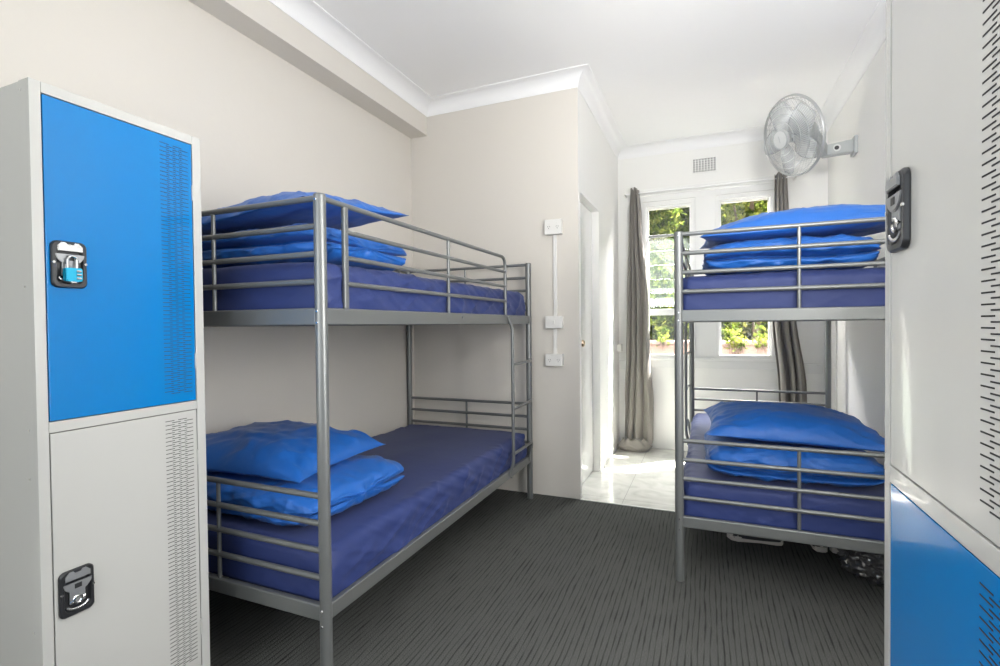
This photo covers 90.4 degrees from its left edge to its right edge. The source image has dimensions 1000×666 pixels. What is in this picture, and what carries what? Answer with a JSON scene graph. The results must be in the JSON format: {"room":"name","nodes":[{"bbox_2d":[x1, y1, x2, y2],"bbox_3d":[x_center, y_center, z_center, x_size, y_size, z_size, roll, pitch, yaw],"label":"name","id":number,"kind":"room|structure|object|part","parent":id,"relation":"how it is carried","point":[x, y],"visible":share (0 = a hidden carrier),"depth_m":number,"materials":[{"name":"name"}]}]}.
{"room":"dormitory","nodes":[
{"label":"dormitory","id":0,"kind":"room"},
{"bbox_2d":[0,0,414,577],"bbox_3d":[-1.692,-0.255,1.579,0.100,2.985,5.218,0,1,23],"label":"wall","id":1,"kind":"structure","parent":0,"point":[263,125],"depth_m":2.47,"materials":[{"name":"paint"}]},
{"bbox_2d":[188,0,426,138],"bbox_3d":[-1.595,-1.589,1.517,0.155,0.258,5.028,0,1,23],"label":"beam","id":2,"kind":"structure","parent":1,"relation":"attached to","point":[262,22],"depth_m":2.75,"materials":[{"name":"paint"}]},
{"bbox_2d":[411,88,580,498],"bbox_3d":[-0.112,-0.305,3.654,1.414,2.985,0.030,0,1,23],"label":"wall","id":3,"kind":"structure","parent":0,"point":[488,177],"depth_m":3.56,"materials":[{"name":"paint"}]},
{"bbox_2d":[544,218,562,234],"bbox_3d":[0.367,-0.725,3.403,0.120,0.102,0.047,0,1,23],"label":"power socket","id":4,"kind":"object","parent":3,"relation":"attached to","point":[552,226],"visible":1,"depth_m":3.39,"materials":[{"name":"white plastic"}]},
{"bbox_2d":[545,316,562,327],"bbox_3d":[0.374,-0.074,3.413,0.120,0.084,0.048,0,1,23],"label":"light switch","id":5,"kind":"object","parent":3,"relation":"attached to","point":[550,321],"visible":1,"depth_m":3.39,"materials":[{"name":"white plastic"}]},
{"bbox_2d":[546,354,563,365],"bbox_3d":[0.377,0.185,3.418,0.120,0.082,0.047,0,1,23],"label":"power socket","id":6,"kind":"object","parent":3,"relation":"attached to","point":[551,359],"visible":1,"depth_m":3.40,"materials":[{"name":"white plastic"}]},
{"bbox_2d":[553,328,556,353],"bbox_3d":[0.382,0.055,3.431,0.025,0.178,0.014,0,1,23],"label":"conduit","id":7,"kind":"object","parent":3,"relation":"attached to","point":[554,329],"visible":1,"depth_m":3.42,"materials":[{"name":"white plastic"}]},
{"bbox_2d":[553,235,557,315],"bbox_3d":[0.381,-0.396,3.422,0.025,0.560,0.014,0,1,23],"label":"conduit","id":8,"kind":"object","parent":3,"relation":"attached to","point":[554,236],"visible":0.87,"depth_m":3.42,"materials":[{"name":"white plastic"}]},
{"bbox_2d":[209,489,883,665],"bbox_3d":[-0.241,1.223,0.949,3.254,0.080,5.118,0,1,23],"label":"floor","id":9,"kind":"structure","parent":0,"point":[515,580],"depth_m":2.11,"materials":[{"name":"carpet"}]},
{"bbox_2d":[0,77,209,665],"bbox_3d":[-1.254,0.284,1.493,0.502,1.800,0.438,0,1,23],"label":"locker","id":10,"kind":"object","parent":9,"relation":"on","point":[104,526],"visible":0.99,"depth_m":1.32,"materials":[{"name":"grey metal"}]},
{"bbox_2d":[63,255,82,282],"bbox_3d":[-1.075,-0.161,1.252,0.019,0.070,0.036,0,1,23],"label":"padlock","id":11,"kind":"object","parent":10,"relation":"hanging from","point":[72,275],"visible":1,"depth_m":1.25,"materials":[{"name":"teal metal"}]},
{"bbox_3d":[-1.079,0.697,1.271,0.004,0.014,0.052,0,1,23],"label":"rim trim","id":12,"kind":"part","parent":10,"relation":"part of","materials":[{"name":"silver metal"}]},
{"bbox_3d":[-1.046,-0.186,1.395,0.016,0.802,0.379,0,1,23],"label":"door","id":13,"kind":"part","parent":10,"relation":"part of","materials":[{"name":"blue metal"}]},
{"bbox_3d":[-1.038,0.655,1.409,0.016,0.818,0.379,0,1,23],"label":"door","id":14,"kind":"part","parent":10,"relation":"part of","materials":[{"name":"grey metal"}]},
{"bbox_2d":[201,193,532,665],"bbox_3d":[-0.615,0.351,2.678,1.024,1.616,2.021,0,1,23],"label":"bunk bed","id":15,"kind":"object","parent":9,"relation":"on","point":[323,610],"visible":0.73,"depth_m":1.71,"materials":[{"name":"silver metal"}]},
{"bbox_3d":[-1.011,-0.051,1.764,0.938,0.056,0.024,0,1,23],"label":"rail","id":16,"kind":"part","parent":15,"relation":"part of","materials":[{"name":"silver metal"}]},
{"bbox_3d":[-1.002,0.899,1.779,0.938,0.052,0.024,0,1,23],"label":"rail","id":17,"kind":"part","parent":15,"relation":"part of","materials":[{"name":"silver metal"}]},
{"bbox_3d":[-1.074,-0.068,2.861,0.024,0.056,1.954,0,1,23],"label":"rail","id":18,"kind":"part","parent":15,"relation":"part of","materials":[{"name":"silver metal"}]},
{"bbox_3d":[-0.563,0.368,1.585,0.039,1.616,0.039,0,1,23],"label":"post","id":19,"kind":"part","parent":15,"relation":"part of","materials":[{"name":"silver metal"}]},
{"bbox_2d":[202,262,525,315],"bbox_3d":[-0.631,-0.172,2.674,0.969,0.180,1.944,0,1,23],"label":"mattress","id":20,"kind":"object","parent":15,"relation":"on","point":[301,296],"visible":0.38,"depth_m":1.79,"materials":[{"name":"blue fabric"}]},
{"bbox_2d":[202,223,406,270],"bbox_3d":[-0.835,-0.325,2.061,0.757,0.171,0.598,0,1,23],"label":"duvet","id":21,"kind":"object","parent":20,"relation":"on","point":[296,241],"visible":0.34,"depth_m":1.81,"materials":[{"name":"blue fabric"}]},
{"bbox_2d":[201,191,408,235],"bbox_3d":[-0.871,-0.473,2.054,0.782,0.152,0.598,0,1,25],"label":"pillow","id":22,"kind":"object","parent":21,"relation":"on","point":[279,216],"visible":0.52,"depth_m":1.85,"materials":[{"name":"blue fabric"}]},
{"bbox_2d":[207,424,526,600],"bbox_3d":[-0.621,0.780,2.690,0.964,0.179,1.942,0,1,23],"label":"mattress","id":23,"kind":"object","parent":15,"relation":"on","point":[444,466],"visible":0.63,"depth_m":2.02,"materials":[{"name":"blue fabric"}]},
{"bbox_2d":[206,455,403,526],"bbox_3d":[-0.897,0.625,2.137,0.828,0.176,0.649,0,1,25],"label":"duvet","id":24,"kind":"object","parent":23,"relation":"on","point":[355,479],"visible":0.47,"depth_m":1.89,"materials":[{"name":"blue fabric"}]},
{"bbox_2d":[206,420,385,482],"bbox_3d":[-0.985,0.486,2.164,0.770,0.180,0.563,0,2,20],"label":"pillow","id":25,"kind":"object","parent":24,"relation":"on","point":[286,450],"visible":0.73,"depth_m":1.98,"materials":[{"name":"blue fabric"}]},
{"bbox_3d":[-0.688,0.334,3.781,0.039,1.616,0.039,0,1,23],"label":"post","id":26,"kind":"part","parent":15,"relation":"part of","materials":[{"name":"silver metal"}]},
{"bbox_3d":[-0.265,-0.273,2.303,0.019,0.360,1.555,0,1,23],"label":"guard rail","id":27,"kind":"part","parent":15,"relation":"part of","materials":[{"name":"silver metal"}]},
{"bbox_3d":[-0.186,-0.071,2.490,0.024,0.056,1.954,0,1,23],"label":"rail","id":28,"kind":"part","parent":15,"relation":"part of","materials":[{"name":"silver metal"}]},
{"bbox_3d":[-0.176,0.879,2.506,0.024,0.052,1.954,0,1,23],"label":"rail","id":29,"kind":"part","parent":15,"relation":"part of","materials":[{"name":"silver metal"}]},
{"bbox_3d":[-0.248,-0.088,3.588,0.938,0.056,0.024,0,1,23],"label":"rail","id":30,"kind":"part","parent":15,"relation":"part of","materials":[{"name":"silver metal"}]},
{"bbox_3d":[0.200,0.331,3.409,0.039,1.616,0.039,0,1,23],"label":"post","id":31,"kind":"part","parent":15,"relation":"part of","materials":[{"name":"silver metal"}]},
{"bbox_2d":[580,499,674,511],"bbox_3d":[1.352,1.136,3.054,1.739,0.014,0.014,0,1,23],"label":"trim","id":32,"kind":"structure","parent":9,"relation":"on","point":[580,499],"depth_m":3.26,"materials":[{"name":"grey metal"}]},
{"bbox_2d":[727,533,782,545],"bbox_3d":[1.391,1.091,2.715,0.277,0.090,0.090,0,1,20],"label":"shoe","id":33,"kind":"object","parent":9,"relation":"on","point":[739,538],"visible":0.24,"depth_m":2.68,"materials":[{"name":"grey"}]},
{"bbox_2d":[674,217,884,581],"bbox_3d":[1.645,0.322,3.033,1.024,1.616,2.021,0,1,23],"label":"bunk bed","id":34,"kind":"object","parent":9,"relation":"on","point":[827,314],"visible":0.61,"depth_m":2.18,"materials":[{"name":"silver metal"}]},
{"bbox_3d":[0.830,0.342,2.302,0.039,1.616,0.039,0,1,23],"label":"post","id":35,"kind":"part","parent":34,"relation":"part of","materials":[{"name":"silver metal"}]},
{"bbox_3d":[1.128,-0.299,3.020,0.019,0.360,1.555,0,1,23],"label":"guard rail","id":36,"kind":"part","parent":34,"relation":"part of","materials":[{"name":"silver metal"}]},
{"bbox_3d":[1.593,0.305,4.127,0.039,1.616,0.039,0,1,23],"label":"post","id":37,"kind":"part","parent":34,"relation":"part of","materials":[{"name":"silver metal"}]},
{"bbox_3d":[2.033,-0.117,3.934,0.938,0.056,0.024,0,1,23],"label":"rail","id":38,"kind":"part","parent":34,"relation":"part of","materials":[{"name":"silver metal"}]},
{"bbox_3d":[1.270,-0.080,2.110,0.938,0.056,0.024,0,1,23],"label":"rail","id":39,"kind":"part","parent":34,"relation":"part of","materials":[{"name":"silver metal"}]},
{"bbox_2d":[683,267,884,309],"bbox_3d":[1.650,-0.201,3.021,0.970,0.179,1.945,0,1,23],"label":"mattress","id":40,"kind":"object","parent":34,"relation":"on","point":[855,297],"visible":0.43,"depth_m":2.15,"materials":[{"name":"blue fabric"}]},
{"bbox_2d":[702,233,880,275],"bbox_3d":[1.383,-0.363,2.453,0.724,0.188,0.610,0,1,23],"label":"duvet","id":41,"kind":"object","parent":40,"relation":"on","point":[853,253],"visible":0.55,"depth_m":2.21,"materials":[{"name":"blue fabric"}]},
{"bbox_2d":[700,204,884,248],"bbox_3d":[1.440,-0.516,2.409,0.880,0.162,0.540,0,1,22],"label":"pillow","id":42,"kind":"object","parent":41,"relation":"on","point":[840,211],"visible":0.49,"depth_m":2.22,"materials":[{"name":"blue fabric"}]},
{"bbox_3d":[1.280,0.870,2.125,0.938,0.052,0.024,0,1,23],"label":"rail","id":43,"kind":"part","parent":34,"relation":"part of","materials":[{"name":"silver metal"}]},
{"bbox_2d":[684,413,884,540],"bbox_3d":[1.660,0.751,3.036,0.966,0.180,1.943,0,1,23],"label":"mattress","id":44,"kind":"object","parent":34,"relation":"on","point":[701,423],"visible":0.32,"depth_m":2.19,"materials":[{"name":"blue fabric"}]},
{"bbox_2d":[704,430,884,487],"bbox_3d":[1.398,0.597,2.458,0.726,0.176,0.621,0,1,21],"label":"duvet","id":45,"kind":"object","parent":44,"relation":"on","point":[845,463],"visible":0.51,"depth_m":2.21,"materials":[{"name":"blue fabric"}]},
{"bbox_2d":[703,400,884,451],"bbox_3d":[1.416,0.435,2.450,0.761,0.157,0.559,0,1,21],"label":"pillow","id":46,"kind":"object","parent":45,"relation":"on","point":[805,424],"visible":0.96,"depth_m":2.28,"materials":[{"name":"blue fabric"}]},
{"bbox_3d":[2.481,0.302,3.756,0.039,1.616,0.039,0,1,23],"label":"post","id":47,"kind":"part","parent":34,"relation":"part of","materials":[{"name":"silver metal"}]},
{"bbox_3d":[2.095,-0.100,2.836,0.024,0.056,1.954,0,1,23],"label":"rail","id":48,"kind":"part","parent":34,"relation":"part of","materials":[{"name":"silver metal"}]},
{"bbox_2d":[811,545,827,552],"bbox_3d":[1.700,1.088,2.697,0.090,0.090,0.277,0,1,16],"label":"shoe","id":49,"kind":"object","parent":9,"relation":"on","point":[822,549],"visible":0.09,"depth_m":2.57,"materials":[{"name":"grey"}]},
{"bbox_2d":[829,547,845,553],"bbox_3d":[1.797,1.087,2.668,0.090,0.090,0.277,0,1,28],"label":"shoe","id":50,"kind":"object","parent":9,"relation":"on","point":[834,550],"visible":0.05,"depth_m":2.55,"materials":[{"name":"grey"}]},
{"bbox_2d":[837,550,884,584],"bbox_3d":[1.760,1.021,2.284,0.357,0.234,0.310,0,1,23],"label":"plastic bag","id":51,"kind":"object","parent":9,"relation":"on","point":[870,565],"visible":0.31,"depth_m":2.25,"materials":[{"name":"black plastic"}]},
{"bbox_2d":[884,0,999,665],"bbox_3d":[0.766,0.280,0.522,0.502,1.800,0.438,0,1,23],"label":"locker","id":52,"kind":"object","parent":9,"relation":"on","point":[942,573],"visible":1,"depth_m":0.61,"materials":[{"name":"grey metal"}]},
{"bbox_3d":[0.591,-0.143,0.744,0.004,0.014,0.052,0,1,23],"label":"rim trim","id":53,"kind":"part","parent":52,"relation":"part of","materials":[{"name":"silver metal"}]},
{"bbox_3d":[0.558,0.651,0.618,0.016,0.818,0.379,0,1,23],"label":"door","id":54,"kind":"part","parent":52,"relation":"part of","materials":[{"name":"blue metal"}]},
{"bbox_2d":[313,0,878,145],"bbox_3d":[0.065,-1.768,1.703,3.254,0.100,6.858,0,1,23],"label":"ceiling","id":55,"kind":"structure","parent":0,"point":[662,69],"depth_m":3.03,"materials":[{"name":"paint"}]},
{"bbox_2d":[577,87,619,497],"bbox_3d":[0.816,-0.323,4.193,0.120,2.985,1.739,0,1,23],"label":"wall","id":56,"kind":"structure","parent":0,"point":[597,162],"depth_m":4.08,"materials":[{"name":"paint"}]},
{"bbox_2d":[268,0,885,159],"bbox_3d":[0.129,-1.670,1.667,2.909,0.095,6.638,0,1,23],"label":"trim","id":57,"kind":"structure","parent":56,"relation":"attached to","point":[308,13],"depth_m":3.46,"materials":[{"name":"white paint"}]},
{"bbox_2d":[580,202,593,483],"bbox_3d":[0.641,0.078,3.735,0.100,2.090,0.631,0,1,23],"label":"door","id":58,"kind":"structure","parent":56,"relation":"in","point":[585,214],"depth_m":3.83,"materials":[{"name":"white paint"}]},
{"bbox_2d":[573,447,686,510],"bbox_3d":[1.619,1.156,3.887,2.089,0.081,1.740,0,1,23],"label":"floor","id":59,"kind":"structure","parent":0,"point":[645,479],"depth_m":3.77,"materials":[{"name":"tile"}]},
{"bbox_2d":[618,132,827,450],"bbox_3d":[1.977,-0.341,4.560,1.939,2.985,0.075,0,1,23],"label":"wall","id":60,"kind":"structure","parent":0,"point":[748,160],"depth_m":4.53,"materials":[{"name":"paint"}]},
{"bbox_2d":[617,344,622,351],"bbox_3d":[1.155,0.141,4.789,0.042,0.074,0.084,0,1,23],"label":"power socket","id":61,"kind":"object","parent":60,"relation":"attached to","point":[619,346],"visible":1,"depth_m":4.75,"materials":[{"name":"white plastic"}]},
{"bbox_2d":[619,360,625,368],"bbox_3d":[1.249,0.308,4.830,0.184,0.083,0.014,0,1,23],"label":"trim","id":62,"kind":"structure","parent":60,"relation":"attached to","point":[622,363],"depth_m":4.84,"materials":[{"name":"white paint"}]},
{"bbox_2d":[643,199,695,357],"bbox_3d":[1.603,-0.500,4.713,0.465,1.463,0.122,0,1,23],"label":"window","id":63,"kind":"structure","parent":60,"relation":"in","point":[683,203],"depth_m":4.68,"materials":[{"name":"white paint"}]},
{"bbox_2d":[691,156,717,173],"bbox_3d":[1.865,-1.533,4.537,0.224,0.140,0.010,0,1,23],"label":"air vent","id":64,"kind":"object","parent":60,"relation":"in","point":[705,164],"visible":1,"depth_m":4.53,"materials":[{"name":"paint"}]},
{"bbox_2d":[639,176,775,358],"bbox_3d":[1.894,-0.558,4.534,1.240,1.602,0.030,0,1,23],"label":"trim","id":65,"kind":"structure","parent":60,"relation":"attached to","point":[705,332],"depth_m":4.54,"materials":[{"name":"white paint"}]},
{"bbox_2d":[624,176,796,197],"bbox_3d":[1.859,-1.321,4.501,1.447,0.032,0.087,0,1,23],"label":"curtain rod","id":66,"kind":"object","parent":60,"relation":"attached to","point":[794,178],"visible":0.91,"depth_m":4.44,"materials":[{"name":"white paint"}]},
{"bbox_2d":[617,187,653,451],"bbox_3d":[1.267,-0.139,4.682,0.329,2.486,0.197,0,1,23],"label":"curtain","id":67,"kind":"object","parent":66,"relation":"hanging from","point":[639,398],"visible":1,"depth_m":4.70,"materials":[{"name":"grey fabric"}]},
{"bbox_2d":[772,171,806,402],"bbox_3d":[2.477,-0.148,4.213,0.298,2.477,0.097,0,1,23],"label":"curtain","id":68,"kind":"object","parent":66,"relation":"hanging from","point":[789,359],"visible":0.38,"depth_m":4.22,"materials":[{"name":"grey fabric"}]},
{"bbox_2d":[650,357,776,369],"bbox_3d":[1.893,0.277,4.549,1.220,0.092,0.035,0,1,23],"label":"windowsill","id":69,"kind":"structure","parent":60,"relation":"attached to","point":[766,364],"depth_m":4.50,"materials":[{"name":"white paint"}]},
{"bbox_2d":[715,191,774,358],"bbox_3d":[2.189,-0.502,4.452,0.477,1.463,0.094,0,1,23],"label":"window","id":70,"kind":"structure","parent":60,"relation":"in","point":[771,349],"depth_m":4.42,"materials":[{"name":"white paint"}]},
{"bbox_2d":[804,364,823,373],"bbox_3d":[2.597,0.304,4.257,0.305,0.083,0.030,0,1,23],"label":"trim","id":71,"kind":"structure","parent":60,"relation":"attached to","point":[809,368],"depth_m":4.22,"materials":[{"name":"white paint"}]},
{"bbox_2d":[828,40,885,468],"bbox_3d":[1.535,-0.280,1.119,0.100,2.985,6.858,0,1,23],"label":"wall","id":72,"kind":"structure","parent":0,"point":[859,179],"depth_m":3.21,"materials":[{"name":"paint"}]},
{"bbox_2d":[764,94,857,175],"bbox_3d":[2.103,-1.295,3.243,0.618,0.498,0.498,0,1,8],"label":"wall fan","id":73,"kind":"object","parent":72,"relation":"attached to","point":[808,133],"visible":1,"depth_m":3.25,"materials":[{"name":"silver metal"}]},
{"bbox_2d":[764,96,821,173],"bbox_3d":[1.901,-1.292,3.265,0.181,0.485,0.505,-1,1,-8],"label":"grille","id":74,"kind":"object","parent":73,"relation":"attached to","point":[807,133],"depth_m":3.23,"materials":[{"name":"silver metal"}]},
{"bbox_3d":[2.212,-1.298,3.387,0.404,0.165,0.158,-1,1,-17],"label":"arm","id":75,"kind":"part","parent":73,"relation":"part of","materials":[{"name":"grey plastic"}]},
{"bbox_3d":[2.414,-1.273,3.388,0.022,0.118,0.110,0,1,23],"label":"wall plate","id":76,"kind":"part","parent":73,"relation":"part of","materials":[{"name":"grey plastic"}]},
{"bbox_2d":[831,321,836,410],"bbox_3d":[2.711,0.063,4.048,0.032,2.120,0.358,0,1,23],"label":"trim","id":77,"kind":"structure","parent":72,"relation":"attached to","point":[833,323],"depth_m":3.93,"materials":[{"name":"white paint"}]},
{"label":"outside","id":78,"kind":"structure","parent":0,"visible":0},
{"bbox_3d":[4.074,1.067,9.733,24.000,0.100,10.942,0,1,23],"label":"ground","id":79,"kind":"structure","parent":78,"visible":0},
{"bbox_2d":[649,208,686,334],"bbox_3d":[2.182,-1.021,7.680,1.349,4.182,0.919,0,1,23],"label":"tree","id":80,"kind":"object","parent":79,"relation":"on","point":[658,219],"visible":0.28,"depth_m":7.42,"materials":[{"name":"green plant"}]},
{"bbox_2d":[650,275,740,339],"bbox_3d":[2.590,0.133,6.716,1.227,1.900,0.535,0,1,23],"label":"shrub","id":81,"kind":"object","parent":79,"relation":"on","point":[666,321],"visible":0.09,"depth_m":6.75,"materials":[{"name":"green plant"}]},
{"bbox_2d":[649,202,767,339],"bbox_3d":[3.507,-1.066,8.424,10.362,4.577,1.114,0,1,23],"label":"hedge","id":82,"kind":"object","parent":79,"relation":"on","point":[685,227],"visible":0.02,"depth_m":8.55,"materials":[{"name":"green plant"}]},
{"bbox_2d":[650,340,767,354],"bbox_3d":[2.592,0.592,6.192,12.000,0.995,0.260,0,1,23],"label":"wall","id":83,"kind":"structure","parent":79,"relation":"on","point":[751,350],"depth_m":6.02,"materials":[{"name":"white paint"}]},
{"bbox_2d":[656,327,670,348],"bbox_3d":[2.073,0.070,6.286,0.196,0.290,0.341,0,1,23],"label":"creeper","id":84,"kind":"object","parent":83,"relation":"hanging from","point":[663,339],"visible":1,"depth_m":6.24,"materials":[{"name":"green plant"}]},
{"bbox_2d":[723,324,750,354],"bbox_3d":[2.849,0.092,5.975,0.301,0.408,0.301,0,1,23],"label":"creeper","id":85,"kind":"object","parent":83,"relation":"hanging from","point":[736,339],"visible":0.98,"depth_m":5.92,"materials":[{"name":"green plant"}]},
{"bbox_2d":[752,325,767,352],"bbox_3d":[3.090,0.067,5.866,0.222,0.330,0.301,0,1,23],"label":"creeper","id":86,"kind":"object","parent":83,"relation":"hanging from","point":[763,344],"visible":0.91,"depth_m":5.82,"materials":[{"name":"green plant"}]},
{"bbox_2d":[721,200,767,339],"bbox_3d":[3.611,-0.973,7.106,1.639,4.076,0.861,0,1,23],"label":"tree","id":87,"kind":"object","parent":79,"relation":"on","point":[734,210],"visible":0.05,"depth_m":7.08,"materials":[{"name":"green plant"}]},
{"bbox_2d":[752,322,767,339],"bbox_3d":[3.832,-0.026,6.230,1.232,2.208,0.606,0,1,23],"label":"shrub","id":88,"kind":"object","parent":79,"relation":"on","point":[757,326],"visible":0.02,"depth_m":6.34,"materials":[{"name":"green plant"}]}
]}

